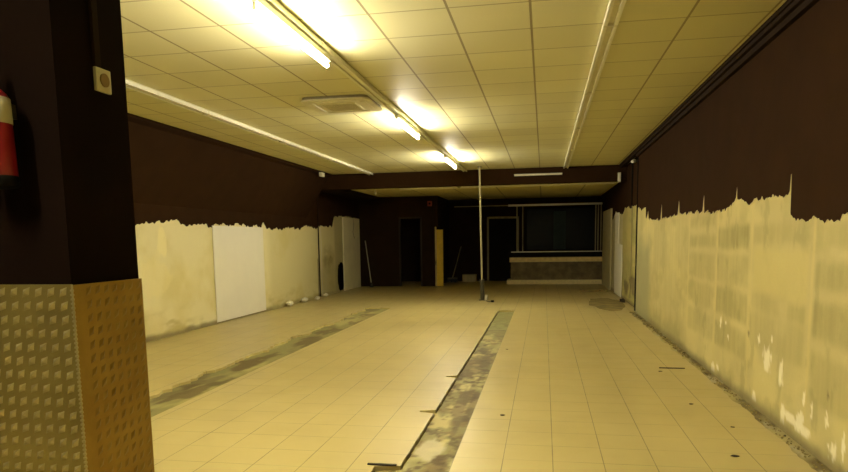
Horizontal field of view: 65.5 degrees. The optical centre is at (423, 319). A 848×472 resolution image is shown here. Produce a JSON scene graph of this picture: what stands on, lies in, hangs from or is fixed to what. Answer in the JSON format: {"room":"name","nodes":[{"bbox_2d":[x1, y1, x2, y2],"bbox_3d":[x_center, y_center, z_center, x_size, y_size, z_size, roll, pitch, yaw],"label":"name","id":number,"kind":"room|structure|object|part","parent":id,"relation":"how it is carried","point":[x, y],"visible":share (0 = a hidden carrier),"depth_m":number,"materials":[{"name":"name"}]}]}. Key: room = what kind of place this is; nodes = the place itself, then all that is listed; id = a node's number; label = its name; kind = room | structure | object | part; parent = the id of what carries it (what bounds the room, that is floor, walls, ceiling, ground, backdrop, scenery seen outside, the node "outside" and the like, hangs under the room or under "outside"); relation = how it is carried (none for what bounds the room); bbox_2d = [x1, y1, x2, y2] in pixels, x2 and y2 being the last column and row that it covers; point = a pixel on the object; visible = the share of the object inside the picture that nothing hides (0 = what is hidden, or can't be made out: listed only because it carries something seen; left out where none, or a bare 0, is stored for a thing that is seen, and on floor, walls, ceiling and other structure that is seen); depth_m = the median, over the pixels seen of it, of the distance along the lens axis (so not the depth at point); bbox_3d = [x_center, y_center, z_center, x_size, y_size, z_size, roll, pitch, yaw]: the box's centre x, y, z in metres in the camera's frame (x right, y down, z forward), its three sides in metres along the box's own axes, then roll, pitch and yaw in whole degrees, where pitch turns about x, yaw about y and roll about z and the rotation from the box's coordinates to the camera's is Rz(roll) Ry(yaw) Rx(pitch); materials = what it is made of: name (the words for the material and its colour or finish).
{"room":"empty commercial space","nodes":[
{"label":"empty commercial space","id":0,"kind":"room"},
{"bbox_2d":[0,0,138,284],"bbox_3d":[-1.739,-0.381,2.614,1.040,3.200,0.400,0,7,10],"label":"wall pillar","id":1,"kind":"structure","parent":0,"point":[70,219],"depth_m":2.36,"materials":[{"name":"brown paint"}]},
{"bbox_2d":[0,89,19,189],"bbox_3d":[-1.470,-0.674,2.215,0.198,0.457,0.159,-7,9,-41],"label":"fire extinguisher","id":2,"kind":"object","parent":1,"relation":"attached to","point":[9,175],"visible":1,"depth_m":2.21,"materials":[{"name":"red metal"}]},
{"bbox_2d":[0,284,87,471],"bbox_3d":[-1.755,0.551,2.518,1.056,1.372,0.017,0,7,10],"label":"cladding","id":3,"kind":"object","parent":1,"relation":"attached to","point":[40,424],"depth_m":2.41,"materials":[{"name":"metal"}]},
{"bbox_3d":[-1.241,0.555,2.423,0.012,1.372,0.008,0,7,10],"label":"corner strip","id":4,"kind":"part","parent":3,"relation":"part of","materials":[{"name":"metal"}]},
{"bbox_2d":[88,0,100,66],"bbox_3d":[-1.234,-1.459,2.408,0.014,1.024,0.033,0,7,10],"label":"cable trunking","id":5,"kind":"object","parent":1,"relation":"attached to","point":[92,4],"visible":1,"depth_m":2.45,"materials":[{"name":"brown paint"}]},
{"bbox_2d":[93,66,111,94],"bbox_3d":[-1.218,-0.908,2.500,0.020,0.087,0.086,0,7,10],"label":"wall socket","id":6,"kind":"object","parent":1,"relation":"attached to","point":[102,78],"visible":1,"depth_m":2.48,"materials":[{"name":"white plastic"}]},
{"bbox_2d":[100,73,109,86],"bbox_3d":[-1.212,-0.908,2.499,0.008,0.050,0.050,0,7,10],"label":"outlet","id":7,"kind":"object","parent":6,"relation":"attached to","point":[104,77],"depth_m":2.50,"materials":[{"name":"brown plastic"}]},
{"bbox_2d":[73,278,154,471],"bbox_3d":[-1.204,0.530,2.629,0.010,1.370,0.410,0,7,10],"label":"cladding","id":8,"kind":"object","parent":1,"relation":"attached to","point":[110,322],"visible":1,"depth_m":2.58,"materials":[{"name":"brown metal"}]},
{"bbox_2d":[134,193,358,341],"bbox_3d":[-4.391,-1.268,10.255,0.225,3.200,23.975,0,7,10],"label":"wall","id":9,"kind":"structure","parent":0,"point":[175,257],"depth_m":12.11,"materials":[{"name":"brown paint"}]},
{"bbox_2d":[128,113,332,217],"bbox_3d":[-4.374,-2.016,7.612,0.750,1.080,19.000,0,7,10],"label":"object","id":10,"kind":"structure","parent":9,"relation":"attached to","point":[171,166],"depth_m":11.43,"materials":[{"name":"brown paint"}]},
{"bbox_2d":[212,226,265,321],"bbox_3d":[-3.704,-0.984,13.373,0.016,1.805,2.220,0,7,10],"label":"board","id":11,"kind":"object","parent":9,"relation":"attached to","point":[238,252],"visible":1,"depth_m":13.22,"materials":[{"name":"beige wood"}]},
{"bbox_2d":[317,197,320,295],"bbox_3d":[-2.864,-2.026,17.934,0.030,2.770,0.032,0,7,10],"label":"pipe","id":12,"kind":"object","parent":9,"relation":"attached to","point":[317,197],"visible":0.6,"depth_m":17.93,"materials":[{"name":"grey metal"}]},
{"bbox_2d":[320,190,379,200],"bbox_3d":[-2.218,-3.729,19.443,0.750,0.130,4.610,0,7,10],"label":"trim","id":13,"kind":"structure","parent":9,"relation":"attached to","point":[350,194],"depth_m":19.25,"materials":[{"name":"brown paint"}]},
{"bbox_2d":[342,217,360,290],"bbox_3d":[-2.292,-2.118,20.993,0.053,2.240,1.800,0,7,10],"label":"board","id":14,"kind":"object","parent":9,"relation":"attached to","point":[350,229],"visible":1,"depth_m":20.88,"materials":[{"name":"white wood"}]},
{"bbox_2d":[358,196,449,285],"bbox_3d":[-0.616,-2.733,22.992,2.650,2.930,2.650,0,7,10],"label":"wall","id":15,"kind":"structure","parent":0,"point":[378,219],"depth_m":21.74,"materials":[{"name":"brown paint"}]},
{"bbox_2d":[398,217,422,285],"bbox_3d":[-0.436,-2.248,21.706,0.770,2.270,0.115,0,7,10],"label":"door frame","id":16,"kind":"structure","parent":15,"relation":"in","point":[399,218],"depth_m":21.65,"materials":[{"name":"brown wood"}]},
{"bbox_2d":[435,227,443,286],"bbox_3d":[0.491,-2.054,21.405,0.255,1.930,0.120,0,7,10],"label":"door leaf","id":17,"kind":"structure","parent":15,"relation":"in","point":[439,281],"depth_m":21.42,"materials":[{"name":"yellow wood"}]},
{"bbox_2d":[120,0,786,174],"bbox_3d":[-0.824,-2.553,6.909,7.980,0.050,19.020,0,7,10],"label":"ceiling","id":18,"kind":"structure","parent":0,"point":[496,84],"depth_m":6.64,"materials":[{"name":"tile"}]},
{"bbox_2d":[125,78,372,174],"bbox_3d":[-2.999,-2.514,7.300,0.113,0.057,18.800,0,7,10],"label":"rail","id":19,"kind":"object","parent":18,"relation":"attached to","point":[130,84],"visible":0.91,"depth_m":8.87,"materials":[{"name":"white plastic"}]},
{"bbox_2d":[301,94,381,113],"bbox_3d":[-0.996,-2.637,8.087,0.840,0.060,0.840,0,7,10],"label":"ceiling vent","id":20,"kind":"object","parent":18,"relation":"in","point":[357,103],"visible":1,"depth_m":7.92,"materials":[{"name":"white plastic"}]},
{"bbox_2d":[320,102,364,111],"bbox_3d":[-0.996,-2.615,8.090,0.440,0.009,0.440,0,7,10],"label":"grille","id":21,"kind":"object","parent":20,"relation":"attached to","point":[339,106],"depth_m":8.03,"materials":[{"name":"white plastic"}]},
{"bbox_2d":[265,0,466,171],"bbox_3d":[-0.667,-2.498,6.877,0.103,0.057,18.800,0,7,10],"label":"rail","id":22,"kind":"object","parent":18,"relation":"attached to","point":[337,61],"visible":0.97,"depth_m":6.64,"materials":[{"name":"white metal"}]},
{"bbox_2d":[241,0,251,6],"bbox_3d":[-1.271,-2.005,3.567,0.060,0.102,1.540,0,7,10],"label":"fluorescent light","id":23,"kind":"object","parent":22,"relation":"attached to","point":[248,3],"visible":1,"depth_m":4.26,"materials":[{"name":"white glass"}]},
{"bbox_2d":[252,0,330,67],"bbox_3d":[-0.992,-2.195,5.100,0.060,0.102,1.540,0,7,10],"label":"fluorescent light","id":24,"kind":"object","parent":22,"relation":"attached to","point":[263,8],"visible":0.98,"depth_m":4.93,"materials":[{"name":"white glass"}]},
{"bbox_2d":[394,114,419,138],"bbox_3d":[-0.222,-2.720,9.329,0.060,0.102,1.540,0,7,10],"label":"fluorescent light","id":25,"kind":"object","parent":22,"relation":"attached to","point":[402,122],"visible":1,"depth_m":9.13,"materials":[{"name":"white glass"}]},
{"bbox_2d":[444,155,456,168],"bbox_3d":[0.547,-3.243,13.547,0.060,0.102,1.540,0,7,10],"label":"fluorescent light","id":26,"kind":"object","parent":22,"relation":"attached to","point":[451,162],"visible":1,"depth_m":13.41,"materials":[{"name":"white glass"}]},
{"bbox_2d":[564,0,625,168],"bbox_3d":[1.694,-2.481,6.449,0.113,0.057,18.800,0,7,10],"label":"rail","id":27,"kind":"object","parent":18,"relation":"attached to","point":[615,8],"visible":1,"depth_m":6.24,"materials":[{"name":"white plastic"}]},
{"bbox_2d":[354,182,618,199],"bbox_3d":[1.934,-3.910,20.001,7.220,0.050,7.300,0,7,10],"label":"ceiling","id":28,"kind":"structure","parent":0,"point":[594,189],"depth_m":20.06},
{"bbox_2d":[400,182,614,189],"bbox_3d":[2.144,-3.572,17.583,5.700,0.045,0.070,0,7,10],"label":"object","id":29,"kind":"object","parent":28,"relation":"attached to","point":[595,182],"visible":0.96,"depth_m":17.53,"materials":[{"name":"white plastic"}]},
{"bbox_2d":[146,281,832,471],"bbox_3d":[-0.131,0.188,11.147,8.070,0.032,26.880,0,7,10],"label":"floor","id":30,"kind":"structure","parent":0,"point":[412,376],"depth_m":6.50,"materials":[{"name":"beige tile"}]},
{"bbox_2d":[365,241,372,286],"bbox_3d":[-1.818,-1.855,21.749,0.131,1.528,0.468,-5,8,-28],"label":"mop","id":31,"kind":"object","parent":30,"relation":"on","point":[371,285],"visible":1,"depth_m":21.74,"materials":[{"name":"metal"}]},
{"bbox_2d":[367,463,396,465],"bbox_3d":[-0.285,0.979,4.464,0.200,0.010,0.027,0,7,10],"label":"splinter","id":32,"kind":"object","parent":30,"relation":"on","point":[377,464],"visible":1,"depth_m":4.45,"materials":[{"name":"brown wood"}]},
{"bbox_2d":[447,246,461,281],"bbox_3d":[1.095,-2.008,23.710,0.372,1.272,0.744,1,7,16],"label":"broom","id":33,"kind":"object","parent":30,"relation":"on","point":[452,279],"visible":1,"depth_m":23.49,"materials":[{"name":"metal"}]},
{"bbox_3d":[1.181,-2.077,23.709,0.036,1.138,0.704,3,8,31],"label":"handle","id":34,"kind":"part","parent":33,"relation":"part of","materials":[{"name":"metal"}]},
{"bbox_2d":[462,274,476,281],"bbox_3d":[1.644,-1.513,23.705,0.500,0.268,0.370,0,7,10],"label":"cardboard box","id":35,"kind":"object","parent":30,"relation":"on","point":[466,277],"visible":1,"depth_m":23.53,"materials":[{"name":"brown cardboard"}]},
{"bbox_2d":[478,166,484,300],"bbox_3d":[1.381,-2.045,15.950,0.160,3.199,0.740,0,7,10],"label":"metal pole","id":36,"kind":"object","parent":30,"relation":"on","point":[481,279],"visible":0.94,"depth_m":15.99,"materials":[{"name":"metal"}]},
{"bbox_2d":[507,251,601,283],"bbox_3d":[4.364,-1.771,22.102,3.120,1.085,0.750,0,7,10],"label":"counter","id":37,"kind":"object","parent":30,"relation":"on","point":[527,267],"depth_m":21.82,"materials":[{"name":"brown wood"}]},
{"bbox_2d":[454,202,601,251],"bbox_3d":[3.422,-3.058,21.960,4.860,1.579,0.130,0,7,10],"label":"framework","id":38,"kind":"object","parent":37,"relation":"on","point":[595,203],"visible":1,"depth_m":21.64,"materials":[{"name":"metal"}]},
{"bbox_3d":[3.420,-3.823,21.922,4.860,0.030,0.020,0,7,10],"label":"rail","id":39,"kind":"part","parent":38,"relation":"part of","materials":[{"name":"grey metal"}]},
{"bbox_3d":[3.107,-3.029,22.016,0.034,1.519,0.040,0,7,10],"label":"post","id":40,"kind":"part","parent":38,"relation":"part of","materials":[{"name":"grey metal"}]},
{"bbox_3d":[3.294,-3.028,21.982,0.034,1.519,0.040,0,7,10],"label":"post","id":41,"kind":"part","parent":38,"relation":"part of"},
{"bbox_3d":[4.303,-3.803,21.692,3.040,0.060,0.100,0,7,10],"label":"rail","id":42,"kind":"part","parent":38,"relation":"part of","materials":[{"name":"metal"}]},
{"bbox_3d":[5.616,-3.012,21.561,0.034,1.519,0.040,0,7,10],"label":"post","id":43,"kind":"part","parent":38,"relation":"part of","materials":[{"name":"grey metal"}]},
{"bbox_3d":[5.694,-3.011,21.547,0.034,1.519,0.040,0,7,10],"label":"post","id":44,"kind":"part","parent":38,"relation":"part of","materials":[{"name":"grey metal"}]},
{"bbox_3d":[5.783,-3.011,21.531,0.034,1.519,0.040,0,7,10],"label":"post","id":45,"kind":"part","parent":38,"relation":"part of","materials":[{"name":"grey metal"}]},
{"bbox_2d":[508,252,601,256],"bbox_3d":[4.385,-2.208,22.064,3.070,0.160,0.710,0,7,10],"label":"countertop","id":46,"kind":"structure","parent":37,"relation":"on","point":[517,254],"depth_m":21.73,"materials":[{"name":"black paint"}]},
{"bbox_3d":[4.360,-2.004,21.820,3.030,0.155,0.065,0,7,10],"label":"rail","id":47,"kind":"part","parent":37,"relation":"part of","materials":[{"name":"brown wood"}]},
{"bbox_3d":[4.370,-2.254,21.698,2.970,0.030,0.010,0,7,10],"label":"edge trim","id":48,"kind":"part","parent":37,"relation":"part of","materials":[{"name":"metal"}]},
{"bbox_2d":[589,298,624,310],"bbox_3d":[4.150,-0.367,15.037,0.798,0.004,2.989,0,7,10],"label":"stain","id":49,"kind":"object","parent":30,"relation":"on","point":[608,304],"visible":0.97,"depth_m":14.91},
{"bbox_2d":[659,367,684,368],"bbox_3d":[2.855,0.553,7.586,0.280,0.010,0.021,0,7,10],"label":"splinter","id":50,"kind":"object","parent":30,"relation":"on","point":[659,367],"visible":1,"depth_m":7.58,"materials":[{"name":"brown wood"}]},
{"bbox_2d":[634,312,830,471],"bbox_3d":[3.268,0.473,8.155,0.114,0.035,10.578,0,7,10],"label":"rubble line","id":51,"kind":"object","parent":30,"relation":"on","point":[681,351],"visible":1,"depth_m":7.31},
{"bbox_2d":[401,204,599,280],"bbox_3d":[2.246,-2.882,23.860,7.970,2.930,0.100,0,7,10],"label":"wall","id":52,"kind":"structure","parent":0,"point":[464,222],"depth_m":23.97,"materials":[{"name":"brown paint"}]},
{"bbox_2d":[487,216,518,280],"bbox_3d":[2.838,-2.553,23.695,1.140,2.300,0.091,0,7,10],"label":"door","id":53,"kind":"structure","parent":52,"relation":"in","point":[501,231],"depth_m":23.71,"materials":[{"name":"black paint"}]},
{"bbox_2d":[449,196,600,206],"bbox_3d":[3.515,-4.189,23.355,5.310,0.250,0.120,0,7,10],"label":"trim","id":54,"kind":"structure","parent":52,"relation":"attached to","point":[588,199],"depth_m":23.28,"materials":[{"name":"brown paint"}]},
{"bbox_2d":[525,206,599,250],"bbox_3d":[4.869,-3.212,23.265,2.560,1.550,0.049,0,7,10],"label":"window","id":55,"kind":"structure","parent":52,"relation":"in","point":[580,220],"depth_m":23.25,"materials":[{"name":"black glass"}]},
{"bbox_2d":[599,194,603,250],"bbox_3d":[5.265,-2.370,18.142,0.140,3.200,10.121,0,7,11],"label":"wall","id":56,"kind":"structure","parent":0,"point":[602,196],"depth_m":22.06,"materials":[{"name":"brown paint"}]},
{"bbox_2d":[321,165,626,190],"bbox_3d":[0.892,-3.527,16.368,7.970,0.385,0.340,0,7,10],"label":"beam","id":57,"kind":"structure","parent":56,"relation":"attached to","point":[601,173],"depth_m":16.14,"materials":[{"name":"brown paint"}]},
{"bbox_2d":[514,173,561,175],"bbox_3d":[2.738,-3.495,15.816,1.140,0.050,0.086,0,7,10],"label":"fluorescent light","id":58,"kind":"object","parent":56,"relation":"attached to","point":[534,174],"visible":1,"depth_m":15.81,"materials":[{"name":"white plastic"}]},
{"bbox_2d":[618,172,620,181],"bbox_3d":[4.595,-3.358,15.494,0.070,0.220,0.090,0,7,10],"label":"emergency light","id":59,"kind":"object","parent":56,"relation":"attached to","point":[619,173],"visible":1,"depth_m":15.46,"materials":[{"name":"white plastic"}]},
{"bbox_2d":[604,157,637,306],"bbox_3d":[5.131,-2.285,17.460,0.009,3.200,8.680,0,7,10],"label":"wall","id":60,"kind":"structure","parent":0,"point":[618,198],"depth_m":15.60,"materials":[{"name":"brown paint"}]},
{"bbox_2d":[602,208,612,289],"bbox_3d":[5.582,-2.176,20.115,0.042,2.330,2.600,0,7,10],"label":"board","id":61,"kind":"object","parent":60,"relation":"attached to","point":[607,215],"visible":1,"depth_m":19.73,"materials":[{"name":"beige wood"}]},
{"bbox_2d":[614,212,622,296],"bbox_3d":[5.031,-1.721,17.056,0.023,2.140,1.720,0,7,10],"label":"sheet","id":62,"kind":"object","parent":60,"relation":"attached to","point":[618,247],"visible":1,"depth_m":17.09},
{"bbox_2d":[629,206,632,297],"bbox_3d":[4.603,-1.497,14.643,0.015,2.031,0.116,0,7,10],"label":"cable","id":63,"kind":"object","parent":60,"relation":"attached to","point":[632,206],"visible":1,"depth_m":14.62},
{"bbox_2d":[631,163,633,204],"bbox_3d":[4.573,-3.016,14.460,0.038,0.990,0.040,0,7,10],"label":"pipe","id":64,"kind":"object","parent":60,"relation":"attached to","point":[632,163],"visible":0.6,"depth_m":14.46,"materials":[{"name":"brown metal"}]},
{"bbox_2d":[635,0,847,471],"bbox_3d":[2.804,-0.761,5.181,0.009,3.200,16.500,0,7,10],"label":"wall","id":65,"kind":"structure","parent":0,"point":[742,226],"depth_m":5.42,"materials":[{"name":"brown paint"}]},
{"bbox_2d":[634,157,638,310],"bbox_3d":[4.241,-1.698,13.148,0.027,3.040,0.028,0,7,10],"label":"pipe","id":66,"kind":"object","parent":65,"relation":"attached to","point":[638,157],"visible":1,"depth_m":13.14,"materials":[{"name":"black paint"}]},
{"bbox_2d":[619,0,819,167],"bbox_3d":[2.952,-2.442,6.225,0.105,0.120,19.000,0,7,10],"label":"trim","id":67,"kind":"structure","parent":65,"relation":"attached to","point":[790,11],"depth_m":6.20,"materials":[{"name":"brown paint"}]}
]}

